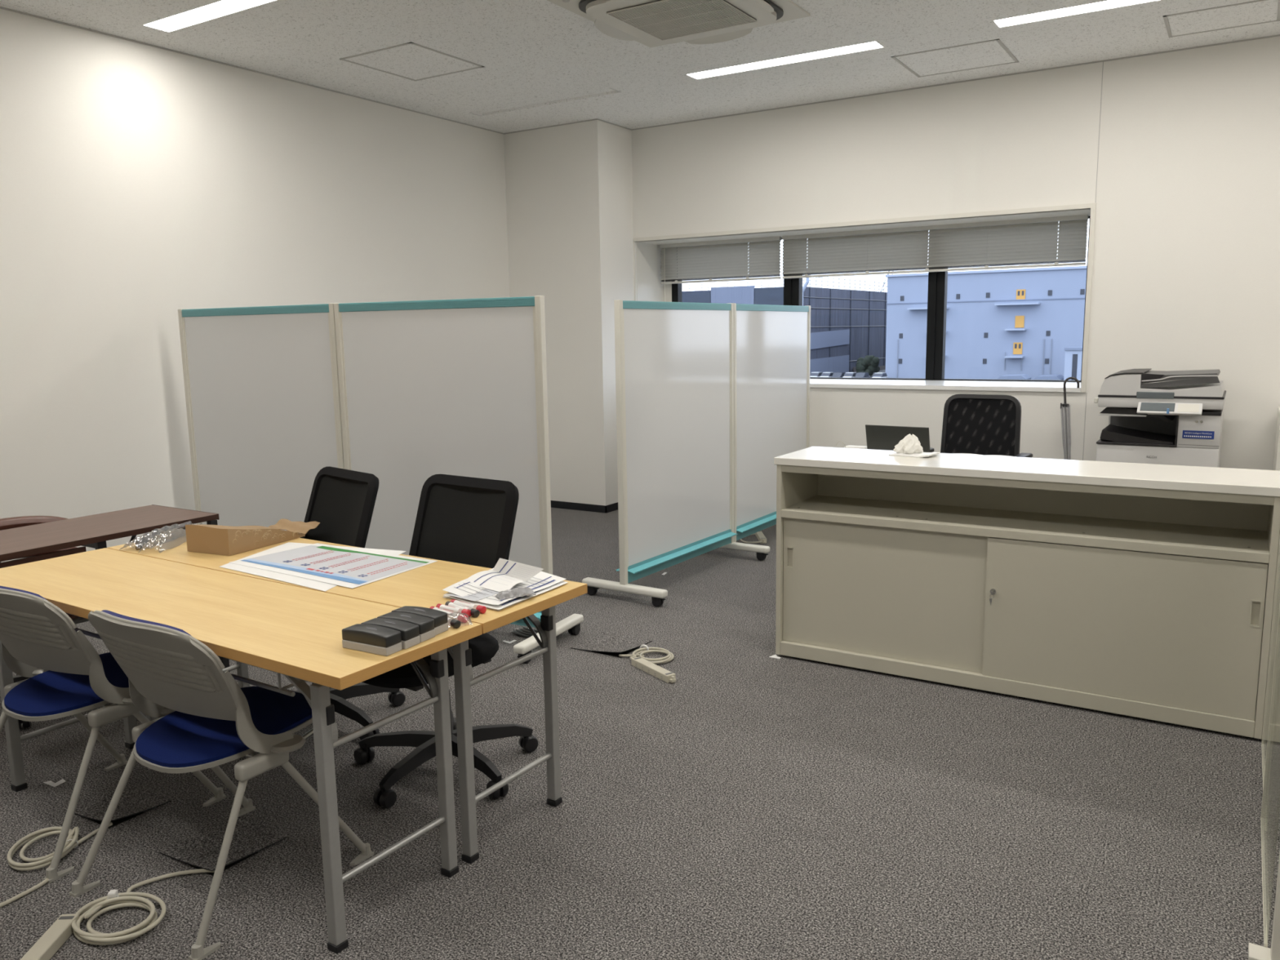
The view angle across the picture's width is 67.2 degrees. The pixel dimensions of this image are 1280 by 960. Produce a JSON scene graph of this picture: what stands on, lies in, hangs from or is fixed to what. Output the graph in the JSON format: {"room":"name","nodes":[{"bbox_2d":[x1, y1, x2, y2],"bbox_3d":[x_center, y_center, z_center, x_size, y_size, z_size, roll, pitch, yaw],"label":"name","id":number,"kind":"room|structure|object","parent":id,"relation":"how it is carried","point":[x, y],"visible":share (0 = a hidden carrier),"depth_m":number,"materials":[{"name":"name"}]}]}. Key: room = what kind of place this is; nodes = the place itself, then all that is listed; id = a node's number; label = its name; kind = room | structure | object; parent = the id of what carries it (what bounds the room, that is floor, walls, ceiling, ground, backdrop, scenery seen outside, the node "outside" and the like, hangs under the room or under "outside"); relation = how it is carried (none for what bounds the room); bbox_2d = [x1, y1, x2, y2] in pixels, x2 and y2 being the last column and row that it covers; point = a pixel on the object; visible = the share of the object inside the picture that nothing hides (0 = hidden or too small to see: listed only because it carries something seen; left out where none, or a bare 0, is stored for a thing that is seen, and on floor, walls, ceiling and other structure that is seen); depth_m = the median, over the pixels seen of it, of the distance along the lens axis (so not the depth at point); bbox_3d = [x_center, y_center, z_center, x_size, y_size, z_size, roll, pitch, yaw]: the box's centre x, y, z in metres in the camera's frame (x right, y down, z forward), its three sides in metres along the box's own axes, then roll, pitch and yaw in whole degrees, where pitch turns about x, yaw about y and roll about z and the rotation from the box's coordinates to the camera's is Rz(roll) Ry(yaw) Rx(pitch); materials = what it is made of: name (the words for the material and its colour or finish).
{"room":"office","nodes":[
{"label":"office","id":0,"kind":"room"},
{"bbox_2d":[0,8,509,562],"bbox_3d":[-3.416,-0.666,4.260,0.100,3.175,9.912,5,10,32],"label":"wall","id":1,"kind":"structure","parent":0,"point":[140,184],"depth_m":5.33,"materials":[{"name":"white paint"}]},
{"bbox_2d":[503,120,634,505],"bbox_3d":[-0.551,-1.277,7.864,0.901,3.005,0.478,5,10,32],"label":"wall column","id":2,"kind":"structure","parent":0,"point":[569,188],"depth_m":7.58,"materials":[{"name":"white paint"}]},
{"bbox_2d":[551,500,617,513],"bbox_3d":[-0.526,0.170,8.083,0.909,0.058,0.486,5,10,32],"label":"baseboard","id":3,"kind":"structure","parent":2,"relation":"attached to","point":[560,504],"depth_m":7.76,"materials":[{"name":"plastic"}]},
{"bbox_2d":[0,507,1279,959],"bbox_3d":[-0.068,1.127,2.445,7.928,0.120,9.912,5,10,32],"label":"floor","id":4,"kind":"structure","parent":0,"point":[751,804],"depth_m":2.81,"materials":[{"name":"grey carpet"}]},
{"bbox_2d":[0,515,78,728],"bbox_3d":[-2.398,0.529,3.854,0.657,0.703,0.608,5,10,32],"label":"folding table","id":5,"kind":"object","parent":4,"relation":"on","point":[6,523],"visible":0.1,"depth_m":4.00,"materials":[{"name":"brown wood"}]},
{"bbox_2d":[43,778,65,786],"bbox_3d":[-1.908,0.986,3.148,0.066,0.001,0.048,5,10,32],"label":"paper scrap","id":6,"kind":"object","parent":4,"relation":"on","point":[50,783],"visible":1,"depth_m":3.14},
{"bbox_2d":[0,822,112,907],"bbox_3d":[-1.672,1.052,2.623,0.201,0.032,0.488,-1,9,2],"label":"extension cord","id":7,"kind":"object","parent":4,"relation":"on","point":[43,861],"visible":0.87,"depth_m":2.69,"materials":[{"name":"beige plastic"}]},
{"bbox_2d":[0,586,226,883],"bbox_3d":[-1.672,0.641,2.872,0.584,0.762,0.549,4,10,30],"label":"chair","id":8,"kind":"object","parent":4,"relation":"on","point":[41,643],"visible":0.99,"depth_m":2.71,"materials":[{"name":"grey plastic"}]},
{"bbox_2d":[0,504,230,672],"bbox_3d":[-2.375,0.602,3.331,0.460,0.720,1.803,5,10,32],"label":"folding table","id":9,"kind":"object","parent":4,"relation":"on","point":[94,531],"visible":0.44,"depth_m":3.62,"materials":[{"name":"brown wood"}]},
{"bbox_2d":[20,868,214,959],"bbox_3d":[-1.302,1.081,2.346,0.232,0.049,0.604,4,10,31],"label":"power strip","id":10,"kind":"object","parent":4,"relation":"on","point":[60,931],"visible":1,"depth_m":2.34,"materials":[{"name":"beige plastic"}]},
{"bbox_2d":[74,785,171,828],"bbox_3d":[-1.599,0.996,2.974,0.200,0.025,0.200,5,10,32],"label":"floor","id":11,"kind":"structure","parent":4,"relation":"on","point":[135,800],"depth_m":2.97,"materials":[{"name":"carpet"}]},
{"bbox_2d":[87,811,146,828],"bbox_3d":[-1.586,1.016,2.924,0.118,0.001,0.116,5,10,32],"label":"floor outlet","id":12,"kind":"object","parent":11,"relation":"attached to","point":[96,816],"depth_m":2.90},
{"bbox_2d":[69,609,373,959],"bbox_3d":[-1.117,0.684,2.537,0.584,0.762,0.549,5,10,32],"label":"chair","id":13,"kind":"object","parent":4,"relation":"on","point":[206,721],"visible":1,"depth_m":2.40,"materials":[{"name":"grey plastic"}]},
{"bbox_2d":[160,816,287,875],"bbox_3d":[-1.181,1.028,2.739,0.240,0.021,0.240,5,10,32],"label":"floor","id":14,"kind":"structure","parent":4,"relation":"on","point":[202,850],"depth_m":2.73,"materials":[{"name":"carpet"}]},
{"bbox_2d":[185,852,257,875],"bbox_3d":[-1.166,1.047,2.678,0.142,0.001,0.140,5,10,32],"label":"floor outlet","id":15,"kind":"object","parent":14,"relation":"attached to","point":[198,860],"depth_m":2.65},
{"bbox_2d":[0,547,482,954],"bbox_3d":[-1.260,0.678,2.789,1.775,0.700,0.448,5,11,33],"label":"folding table","id":16,"kind":"object","parent":4,"relation":"on","point":[295,633],"visible":0.8,"depth_m":2.52,"materials":[{"name":"brown wood"}]},
{"bbox_2d":[71,617,306,696],"bbox_3d":[-1.264,0.422,2.749,1.175,0.091,0.261,5,11,33],"label":"wire shelf","id":17,"kind":"object","parent":16,"relation":"attached to","point":[280,690],"depth_m":2.40,"materials":[{"name":"grey paint"}]},
{"bbox_2d":[342,623,402,656],"bbox_3d":[-0.628,0.371,2.254,0.141,0.051,0.052,4,10,29],"label":"eraser","id":18,"kind":"object","parent":16,"relation":"on","point":[370,638],"visible":1,"depth_m":2.23,"materials":[{"name":"grey plastic"}]},
{"bbox_2d":[360,617,420,648],"bbox_3d":[-0.597,0.363,2.300,0.141,0.051,0.052,4,10,29],"label":"eraser","id":19,"kind":"object","parent":16,"relation":"on","point":[410,633],"visible":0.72,"depth_m":2.27,"materials":[{"name":"grey plastic"}]},
{"bbox_2d":[377,612,435,642],"bbox_3d":[-0.571,0.355,2.348,0.141,0.051,0.052,4,10,29],"label":"eraser","id":20,"kind":"object","parent":16,"relation":"on","point":[426,624],"visible":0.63,"depth_m":2.32,"materials":[{"name":"grey plastic"}]},
{"bbox_2d":[391,605,448,635],"bbox_3d":[-0.549,0.347,2.398,0.141,0.051,0.052,4,10,29],"label":"eraser","id":21,"kind":"object","parent":16,"relation":"on","point":[441,624],"visible":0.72,"depth_m":2.38,"materials":[{"name":"grey plastic"}]},
{"bbox_2d":[430,605,468,622],"bbox_3d":[-0.495,0.347,2.490,0.143,0.019,0.020,7,12,41],"label":"marker pen","id":22,"kind":"object","parent":16,"relation":"on","point":[461,619],"visible":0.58,"depth_m":2.47,"materials":[{"name":"white plastic"}]},
{"bbox_2d":[447,617,461,627],"bbox_3d":[-0.499,0.354,2.447,0.130,0.019,0.020,8,12,44],"label":"marker pen","id":23,"kind":"object","parent":16,"relation":"on","point":[452,622],"visible":0.46,"depth_m":2.40,"materials":[{"name":"black plastic"}]},
{"bbox_2d":[447,612,472,625],"bbox_3d":[-0.486,0.352,2.448,0.112,0.026,0.076,-4,9,-16],"label":"plastic wrapper","id":24,"kind":"object","parent":16,"relation":"on","point":[455,615],"visible":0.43,"depth_m":2.44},
{"bbox_2d":[177,302,344,537],"bbox_3d":[-1.981,-0.113,5.081,1.185,1.583,0.530,4,10,29],"label":"partition panel","id":25,"kind":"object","parent":4,"relation":"on","point":[262,391],"depth_m":5.03,"materials":[{"name":"beige paint"}]},
{"bbox_2d":[257,466,405,753],"bbox_3d":[-1.198,0.450,3.499,0.601,0.931,0.674,8,12,44],"label":"office chair","id":26,"kind":"object","parent":4,"relation":"on","point":[343,500],"visible":0.34,"depth_m":3.59,"materials":[{"name":"black plastic"}]},
{"bbox_2d":[106,537,587,863],"bbox_3d":[-1.013,0.616,3.163,1.775,0.700,0.448,5,11,33],"label":"folding table","id":27,"kind":"object","parent":4,"relation":"on","point":[423,586],"visible":0.35,"depth_m":2.79,"materials":[{"name":"brown wood"}]},
{"bbox_2d":[119,520,202,552],"bbox_3d":[-1.712,0.190,3.509,0.174,0.057,0.431,0,9,4],"label":"pack","id":28,"kind":"object","parent":27,"relation":"on","point":[167,537],"visible":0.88,"depth_m":3.40,"materials":[{"name":"clear plastic"}]},
{"bbox_2d":[185,518,319,555],"bbox_3d":[-1.375,0.174,3.446,0.213,0.096,0.411,4,10,27],"label":"cardboard box","id":29,"kind":"object","parent":27,"relation":"on","point":[228,540],"visible":1,"depth_m":3.30,"materials":[{"name":"brown"}]},
{"bbox_2d":[219,542,405,591],"bbox_3d":[-1.078,0.272,3.101,0.516,0.003,0.551,2,9,16],"label":"sheet","id":30,"kind":"object","parent":27,"relation":"on","point":[319,585],"visible":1,"depth_m":3.02,"materials":[{"name":"white paper"}]},
{"bbox_2d":[229,542,437,588],"bbox_3d":[-0.996,0.267,3.111,0.615,0.004,0.376,5,10,32],"label":"sheet","id":31,"kind":"object","parent":30,"relation":"on","point":[348,567],"visible":1,"depth_m":3.09,"materials":[{"name":"white paper"}]},
{"bbox_2d":[435,603,471,617],"bbox_3d":[-0.489,0.341,2.525,0.118,0.019,0.020,5,11,35],"label":"marker pen","id":32,"kind":"object","parent":27,"relation":"on","point":[449,608],"visible":0.7,"depth_m":2.52,"materials":[{"name":"white plastic"}]},
{"bbox_2d":[444,600,479,617],"bbox_3d":[-0.468,0.339,2.536,0.132,0.019,0.020,8,12,43],"label":"marker pen","id":33,"kind":"object","parent":27,"relation":"on","point":[474,612],"visible":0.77,"depth_m":2.52,"materials":[{"name":"white plastic"}]},
{"bbox_2d":[450,599,486,613],"bbox_3d":[-0.458,0.335,2.561,0.125,0.019,0.020,6,11,37],"label":"marker pen","id":34,"kind":"object","parent":27,"relation":"on","point":[482,609],"visible":0.64,"depth_m":2.54,"materials":[{"name":"white plastic"}]},
{"bbox_2d":[442,582,567,611],"bbox_3d":[-0.396,0.307,2.799,0.308,0.001,0.411,5,10,32],"label":"printed sheet","id":35,"kind":"object","parent":27,"relation":"on","point":[446,597],"visible":0.16,"depth_m":2.64,"materials":[{"name":"white paper"}]},
{"bbox_2d":[444,580,568,609],"bbox_3d":[-0.393,0.303,2.789,0.308,0.006,0.411,5,10,32],"label":"printed sheet","id":36,"kind":"object","parent":35,"relation":"on","point":[517,599],"visible":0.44,"depth_m":2.63,"materials":[{"name":"white paper"}]},
{"bbox_2d":[442,568,566,604],"bbox_3d":[-0.398,0.293,2.805,0.308,0.012,0.411,5,10,32],"label":"printed sheet","id":37,"kind":"object","parent":36,"relation":"on","point":[541,580],"visible":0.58,"depth_m":2.74,"materials":[{"name":"white paper"}]},
{"bbox_2d":[448,588,499,601],"bbox_3d":[-0.460,0.306,2.730,0.176,0.001,0.214,5,10,32],"label":"grey form","id":38,"kind":"object","parent":37,"relation":"on","point":[478,596],"visible":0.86,"depth_m":2.65,"materials":[{"name":"paper"}]},
{"bbox_2d":[465,558,543,591],"bbox_3d":[-0.405,0.271,2.777,0.232,0.050,0.138,7,12,41],"label":"folded form","id":39,"kind":"object","parent":37,"relation":"on","point":[505,574],"visible":0.99,"depth_m":2.79,"materials":[{"name":"white paper"}]},
{"bbox_2d":[494,586,536,599],"bbox_3d":[-0.341,0.308,2.641,0.104,0.020,0.045,-6,10,-30],"label":"packet","id":40,"kind":"object","parent":37,"relation":"on","point":[521,592],"visible":1,"depth_m":2.63,"materials":[{"name":"grey"}]},
{"bbox_2d":[353,474,538,808],"bbox_3d":[-0.661,0.492,3.096,0.610,0.953,0.650,5,11,36],"label":"office chair","id":41,"kind":"object","parent":4,"relation":"on","point":[460,519],"visible":0.55,"depth_m":3.18,"materials":[{"name":"black plastic"}]},
{"bbox_2d":[333,295,583,663],"bbox_3d":[-0.934,-0.045,4.535,1.204,1.583,0.530,3,10,26],"label":"partition panel","id":42,"kind":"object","parent":4,"relation":"on","point":[458,387],"depth_m":4.44,"materials":[{"name":"beige paint"}]},
{"bbox_2d":[508,625,537,637],"bbox_3d":[-0.487,0.710,4.614,0.262,0.048,0.170,5,10,32],"label":"cable bundle","id":43,"kind":"object","parent":4,"relation":"on","point":[526,633],"visible":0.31,"depth_m":4.58,"materials":[{"name":"grey plastic"}]},
{"bbox_2d":[570,631,652,657],"bbox_3d":[-0.129,0.745,4.434,0.270,0.027,0.270,5,10,32],"label":"tile","id":44,"kind":"structure","parent":4,"relation":"on","point":[605,642],"depth_m":4.43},
{"bbox_2d":[591,647,639,657],"bbox_3d":[-0.112,0.768,4.365,0.160,0.001,0.158,5,10,32],"label":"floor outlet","id":45,"kind":"object","parent":44,"relation":"attached to","point":[605,651],"depth_m":4.32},
{"bbox_2d":[618,644,675,683],"bbox_3d":[0.095,0.783,4.150,0.216,0.046,0.410,-7,11,-33],"label":"power strip","id":46,"kind":"object","parent":4,"relation":"on","point":[642,663],"visible":1,"depth_m":4.13,"materials":[{"name":"beige plastic"}]},
{"bbox_2d":[582,299,769,606],"bbox_3d":[0.234,-0.218,5.524,0.530,1.583,1.243,5,11,34],"label":"partition panel","id":47,"kind":"object","parent":4,"relation":"on","point":[674,361],"depth_m":5.42,"materials":[{"name":"beige paint"}]},
{"bbox_2d":[627,531,737,573],"bbox_3d":[0.274,0.413,5.598,0.050,0.014,1.146,5,11,34],"label":"tray","id":48,"kind":"object","parent":47,"relation":"on","point":[652,562],"depth_m":5.55,"materials":[{"name":"teal plastic"}]},
{"bbox_2d":[740,530,766,543],"bbox_3d":[0.766,0.395,6.573,0.168,0.032,0.320,-1,9,0],"label":"power strip","id":49,"kind":"object","parent":4,"relation":"on","point":[761,537],"visible":0.76,"depth_m":6.51,"materials":[{"name":"beige plastic"}]},
{"bbox_2d":[733,302,810,542],"bbox_3d":[0.895,-0.382,6.513,0.530,1.583,1.195,5,10,32],"label":"partition panel","id":50,"kind":"object","parent":4,"relation":"on","point":[772,343],"depth_m":6.39,"materials":[{"name":"beige paint"}]},
{"bbox_2d":[736,514,776,533],"bbox_3d":[0.937,0.248,6.590,0.050,0.014,1.135,5,10,32],"label":"tray","id":51,"kind":"object","parent":50,"relation":"on","point":[749,525],"depth_m":6.34,"materials":[{"name":"teal plastic"}]},
{"bbox_2d":[929,394,1032,457],"bbox_3d":[1.959,0.014,5.699,0.640,1.014,0.614,5,11,34],"label":"office chair","id":52,"kind":"object","parent":4,"relation":"on","point":[996,428],"visible":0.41,"depth_m":5.81,"materials":[{"name":"fabric"}]},
{"bbox_2d":[775,464,1279,738],"bbox_3d":[1.465,0.381,3.878,1.800,0.841,0.434,5,10,32],"label":"base cabinet","id":53,"kind":"object","parent":4,"relation":"on","point":[1147,603],"visible":0.97,"depth_m":3.67,"materials":[{"name":"beige metal"}]},
{"bbox_2d":[781,495,1269,563],"bbox_3d":[1.460,0.174,3.844,1.756,0.033,0.420,5,10,32],"label":"shelf","id":54,"kind":"object","parent":53,"relation":"attached to","point":[1220,541],"depth_m":3.73,"materials":[{"name":"beige metal"}]},
{"bbox_2d":[773,446,1279,497],"bbox_3d":[2.231,0.011,3.334,3.640,0.030,0.437,5,10,32],"label":"countertop","id":55,"kind":"structure","parent":53,"relation":"on","point":[1152,476],"depth_m":3.65,"materials":[{"name":"white laminate"}]},
{"bbox_2d":[888,433,940,457],"bbox_3d":[1.165,-0.149,4.088,0.177,0.094,0.120,6,11,39],"label":"pack","id":56,"kind":"object","parent":55,"relation":"on","point":[909,446],"visible":1,"depth_m":4.07,"materials":[{"name":"plastic"}]},
{"bbox_2d":[1060,377,1079,459],"bbox_3d":[2.732,-0.117,6.111,0.092,1.065,0.164,-4,9,-19],"label":"umbrella","id":57,"kind":"object","parent":4,"relation":"on","point":[1064,405],"visible":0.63,"depth_m":6.10,"materials":[{"name":"fabric"}]},
{"bbox_2d":[1093,368,1226,467],"bbox_3d":[2.993,-0.055,5.596,0.637,1.151,0.708,5,10,32],"label":"copier","id":58,"kind":"object","parent":4,"relation":"on","point":[1179,421],"visible":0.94,"depth_m":5.36,"materials":[{"name":"white plastic"}]},
{"bbox_2d":[1097,413,1146,417],"bbox_3d":[2.738,-0.370,5.475,0.246,0.012,0.020,5,10,32],"label":"tray","id":59,"kind":"object","parent":58,"relation":"on","point":[1104,414],"depth_m":5.46,"materials":[{"name":"white plastic"}]},
{"bbox_2d":[1099,424,1175,444],"bbox_3d":[2.903,-0.250,5.607,0.370,0.105,0.370,5,10,32],"label":"tray","id":60,"kind":"object","parent":58,"relation":"on","point":[1127,433],"depth_m":5.57,"materials":[{"name":"plastic"}]},
{"bbox_2d":[1100,407,1176,422],"bbox_3d":[2.889,-0.391,5.587,0.370,0.070,0.360,5,10,32],"label":"tray","id":61,"kind":"object","parent":58,"relation":"on","point":[1115,413],"depth_m":5.49,"materials":[{"name":"plastic"}]},
{"bbox_2d":[1142,375,1217,381],"bbox_3d":[2.942,-0.555,5.258,0.363,0.039,0.006,5,10,32],"label":"tray","id":62,"kind":"object","parent":58,"relation":"on","point":[1144,378],"depth_m":5.26,"materials":[{"name":"white plastic"}]},
{"bbox_2d":[1141,368,1220,387],"bbox_3d":[3.083,-0.578,5.476,0.377,0.082,0.508,5,10,32],"label":"tray","id":63,"kind":"object","parent":58,"relation":"on","point":[1195,378],"depth_m":5.30,"materials":[{"name":"grey plastic"}]},
{"bbox_2d":[1183,435,1211,437],"bbox_3d":[3.042,-0.237,5.257,0.130,0.007,0.001,5,10,32],"label":"print","id":64,"kind":"object","parent":58,"relation":"on","point":[1184,436],"depth_m":5.26,"materials":[{"name":"white paper"}]},
{"bbox_2d":[1248,538,1279,959],"bbox_3d":[1.760,0.357,2.584,0.130,1.300,1.310,5,10,32],"label":"partition panel","id":65,"kind":"object","parent":4,"relation":"on","point":[1270,745],"depth_m":2.50,"materials":[{"name":"beige paint"}]},
{"bbox_2d":[1262,531,1279,734],"bbox_3d":[2.994,0.502,2.934,1.800,0.841,0.434,5,10,32],"label":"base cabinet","id":66,"kind":"object","parent":4,"relation":"on","point":[1279,531],"visible":0.05,"depth_m":3.24,"materials":[{"name":"beige metal"}]},
{"bbox_2d":[1272,407,1279,470],"bbox_3d":[3.759,0.080,5.366,0.400,0.930,0.420,5,10,32],"label":"partition panel","id":67,"kind":"object","parent":4,"relation":"on","point":[1277,451],"visible":0.31,"depth_m":5.28,"materials":[{"name":"white paint"}]},
{"bbox_3d":[1.529,0.291,4.993,1.200,0.700,0.660,5,10,32],"label":"office desk","id":68,"kind":"object","parent":4,"relation":"on","visible":0},
{"bbox_2d":[844,444,866,448],"bbox_3d":[1.136,-0.124,5.065,0.120,0.110,0.060,5,10,32],"label":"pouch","id":69,"kind":"object","parent":68,"relation":"on","point":[848,446],"visible":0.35,"depth_m":5.04,"materials":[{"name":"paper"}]},
{"bbox_2d":[865,424,930,452],"bbox_3d":[1.365,-0.173,4.951,0.330,0.233,0.276,5,11,36],"label":"laptop","id":70,"kind":"object","parent":68,"relation":"on","point":[877,437],"visible":0.28,"depth_m":4.86,"materials":[{"name":"plastic"}]},
{"bbox_2d":[0,0,1279,133],"bbox_3d":[-0.118,-1.931,1.971,7.928,0.080,9.912,5,10,32],"label":"ceiling","id":71,"kind":"structure","parent":0,"point":[529,51],"depth_m":5.38,"materials":[{"name":"paint"}]},
{"bbox_2d":[142,0,275,32],"bbox_3d":[-1.968,-2.306,4.614,1.230,0.070,0.144,5,10,32],"label":"ceiling light","id":72,"kind":"object","parent":71,"relation":"attached to","point":[224,7],"visible":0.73,"depth_m":4.74,"materials":[{"name":"plastic"}]},
{"bbox_2d":[339,41,484,80],"bbox_3d":[-1.325,-2.437,5.631,0.567,0.003,0.603,5,10,32],"label":"ceiling hatch","id":73,"kind":"object","parent":71,"relation":"attached to","point":[411,60],"visible":1,"depth_m":5.61,"materials":[{"name":"fabric"}]},
{"bbox_2d":[469,88,622,115],"bbox_3d":[-0.676,-2.644,6.662,1.230,0.071,0.144,5,10,32],"label":"ceiling light","id":74,"kind":"object","parent":71,"relation":"attached to","point":[607,91],"visible":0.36,"depth_m":6.70,"materials":[{"name":"plastic"}]},
{"bbox_2d":[0,6,1279,134],"bbox_3d":[-0.118,-1.887,1.977,7.728,0.008,9.712,5,10,32],"label":"bead","id":75,"kind":"object","parent":71,"relation":"attached to","point":[1,7],"visible":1,"depth_m":6.07},
{"bbox_2d":[546,0,810,47],"bbox_3d":[0.210,-2.292,4.729,0.950,0.064,0.950,5,10,32],"label":"air conditioner","id":76,"kind":"object","parent":71,"relation":"attached to","point":[649,23],"visible":1,"depth_m":4.75,"materials":[{"name":"beige plastic"}]},
{"bbox_2d":[578,0,783,20],"bbox_3d":[0.210,-2.305,4.727,0.810,0.012,0.810,5,10,32],"label":"outlet","id":77,"kind":"object","parent":76,"relation":"attached to","point":[597,9],"depth_m":4.63,"materials":[{"name":"plastic"}]},
{"bbox_2d":[606,0,756,40],"bbox_3d":[0.210,-2.272,4.732,0.550,0.006,0.530,5,10,32],"label":"grille","id":78,"kind":"object","parent":76,"relation":"attached to","point":[661,20],"depth_m":4.72,"materials":[{"name":"beige plastic"}]},
{"bbox_2d":[684,40,885,79],"bbox_3d":[0.835,-2.525,5.729,1.230,0.070,0.144,5,10,32],"label":"ceiling light","id":79,"kind":"object","parent":71,"relation":"attached to","point":[873,45],"visible":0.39,"depth_m":5.73,"materials":[{"name":"plastic"}]},
{"bbox_2d":[890,39,1019,77],"bbox_3d":[1.884,-2.507,5.745,0.609,0.003,0.566,5,10,32],"label":"ceiling hatch","id":80,"kind":"object","parent":71,"relation":"attached to","point":[989,53],"visible":1,"depth_m":5.72,"materials":[{"name":"fabric"}]},
{"bbox_2d":[991,0,1158,27],"bbox_3d":[2.393,-2.401,4.767,1.230,0.070,0.144,5,10,32],"label":"ceiling light","id":81,"kind":"object","parent":71,"relation":"attached to","point":[1109,4],"visible":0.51,"depth_m":4.93,"materials":[{"name":"plastic"}]},
{"bbox_2d":[1163,0,1279,37],"bbox_3d":[3.051,-2.418,5.048,0.520,0.003,0.450,5,10,32],"label":"ceiling hatch","id":82,"kind":"object","parent":71,"relation":"attached to","point":[1259,11],"visible":1,"depth_m":5.04,"materials":[{"name":"fabric"}]},
{"bbox_2d":[631,35,1279,470],"bbox_3d":[2.626,-1.115,6.518,7.728,3.175,0.580,5,10,32],"label":"wall","id":83,"kind":"structure","parent":0,"point":[1186,268],"depth_m":5.99,"materials":[{"name":"white paint"}]},
{"bbox_2d":[634,203,1096,392],"bbox_3d":[1.527,-1.281,7.131,3.370,1.167,0.524,5,10,32],"label":"window","id":84,"kind":"structure","parent":83,"relation":"in","point":[650,287],"depth_m":6.96,"materials":[{"name":"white metal"}]},
{"bbox_2d":[659,236,781,302],"bbox_3d":[0.638,-1.476,7.803,1.075,0.897,0.045,5,10,32],"label":"blind","id":85,"kind":"object","parent":84,"relation":"attached to","point":[719,260],"visible":1,"depth_m":7.74,"materials":[{"name":"grey plastic"}]},
{"bbox_2d":[782,214,1088,278],"bbox_3d":[2.023,-1.651,6.903,2.157,0.321,0.040,5,10,32],"label":"blind","id":86,"kind":"object","parent":84,"relation":"attached to","point":[1019,242],"visible":1,"depth_m":6.83,"materials":[{"name":"grey plastic"}]},
{"bbox_2d":[1082,62,1103,460],"bbox_3d":[2.831,-1.086,6.053,0.012,2.937,0.011,5,10,32],"label":"joint","id":87,"kind":"object","parent":83,"relation":"attached to","point":[1103,62],"visible":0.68,"depth_m":5.92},
{"label":"outside","id":88,"kind":"structure","parent":0,"visible":0},
{"bbox_2d":[870,369,885,377],"bbox_3d":[88.806,-23.490,197.968,460.000,0.300,408.000,5,10,32],"label":"ground","id":89,"kind":"structure","parent":88,"point":[880,371],"depth_m":181.50,"materials":[{"name":"concrete"}]},
{"bbox_2d":[682,269,893,373],"bbox_3d":[27.631,-29.525,180.123,30.468,23.279,40.981,5,10,32],"label":"building","id":90,"kind":"structure","parent":89,"relation":"on","point":[847,326],"depth_m":169.05,"materials":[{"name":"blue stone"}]},
{"bbox_2d":[809,372,822,377],"bbox_3d":[28.172,-16.508,153.802,1.480,1.410,3.600,5,10,32],"label":"parked car","id":91,"kind":"object","parent":89,"relation":"on","point":[812,374],"visible":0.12,"depth_m":152.89,"materials":[{"name":"white paint"}]},
{"bbox_2d":[819,372,834,377],"bbox_3d":[29.800,-16.379,152.797,1.480,1.410,3.600,5,10,32],"label":"parked car","id":92,"kind":"object","parent":89,"relation":"on","point":[824,374],"visible":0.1,"depth_m":151.89,"materials":[{"name":"white paint"}]},
{"bbox_2d":[831,372,845,377],"bbox_3d":[31.406,-16.251,151.804,1.480,1.410,3.600,5,10,32],"label":"parked car","id":93,"kind":"object","parent":89,"relation":"on","point":[835,374],"visible":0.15,"depth_m":150.93,"materials":[{"name":"paint"}]},
{"bbox_2d":[843,372,857,377],"bbox_3d":[32.992,-16.125,150.825,1.480,1.410,3.600,5,10,32],"label":"parked car","id":94,"kind":"object","parent":89,"relation":"on","point":[851,375],"visible":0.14,"depth_m":149.94,"materials":[{"name":"white paint"}]},
{"bbox_2d":[853,372,870,377],"bbox_3d":[34.557,-16.001,149.858,1.480,1.410,3.600,5,10,32],"label":"parked car","id":95,"kind":"object","parent":89,"relation":"on","point":[860,375],"visible":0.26,"depth_m":149.06,"materials":[{"name":"paint"}]},
{"bbox_2d":[855,355,879,376],"bbox_3d":[38.764,-19.126,163.406,4.278,4.096,3.191,5,10,32],"label":"tree","id":96,"kind":"object","parent":89,"relation":"on","point":[869,364],"visible":0.9,"depth_m":162.60,"materials":[{"name":"green plant"}]},
{"bbox_2d":[871,372,888,377],"bbox_3d":[36.952,-15.811,148.379,1.480,1.410,3.600,5,10,32],"label":"parked car","id":97,"kind":"object","parent":89,"relation":"on","point":[878,375],"visible":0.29,"depth_m":147.61,"materials":[{"name":"white paint"}]},
{"bbox_2d":[885,266,1086,379],"bbox_3d":[74.346,-26.216,162.764,48.400,16.350,61.500,5,10,32],"label":"warehouse building","id":98,"kind":"structure","parent":89,"relation":"on","point":[999,322],"depth_m":142.34,"materials":[{"name":"blue metal"}]},
{"bbox_2d":[997,373,1031,379],"bbox_3d":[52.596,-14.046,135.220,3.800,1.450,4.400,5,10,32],"label":"parked car","id":99,"kind":"object","parent":89,"relation":"on","point":[1020,376],"visible":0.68,"depth_m":133.67,"materials":[{"name":"metal"}]},
{"bbox_2d":[1033,374,1063,380],"bbox_3d":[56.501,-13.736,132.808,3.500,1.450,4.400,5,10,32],"label":"parked car","id":100,"kind":"object","parent":89,"relation":"on","point":[1055,377],"visible":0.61,"depth_m":131.13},
{"bbox_2d":[1063,346,1082,380],"bbox_3d":[59.167,-15.219,129.687,3.400,5.250,4.400,5,10,32],"label":"gatehouse","id":101,"kind":"object","parent":89,"relation":"on","point":[1073,359],"visible":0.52,"depth_m":128.19,"materials":[{"name":"white metal"}]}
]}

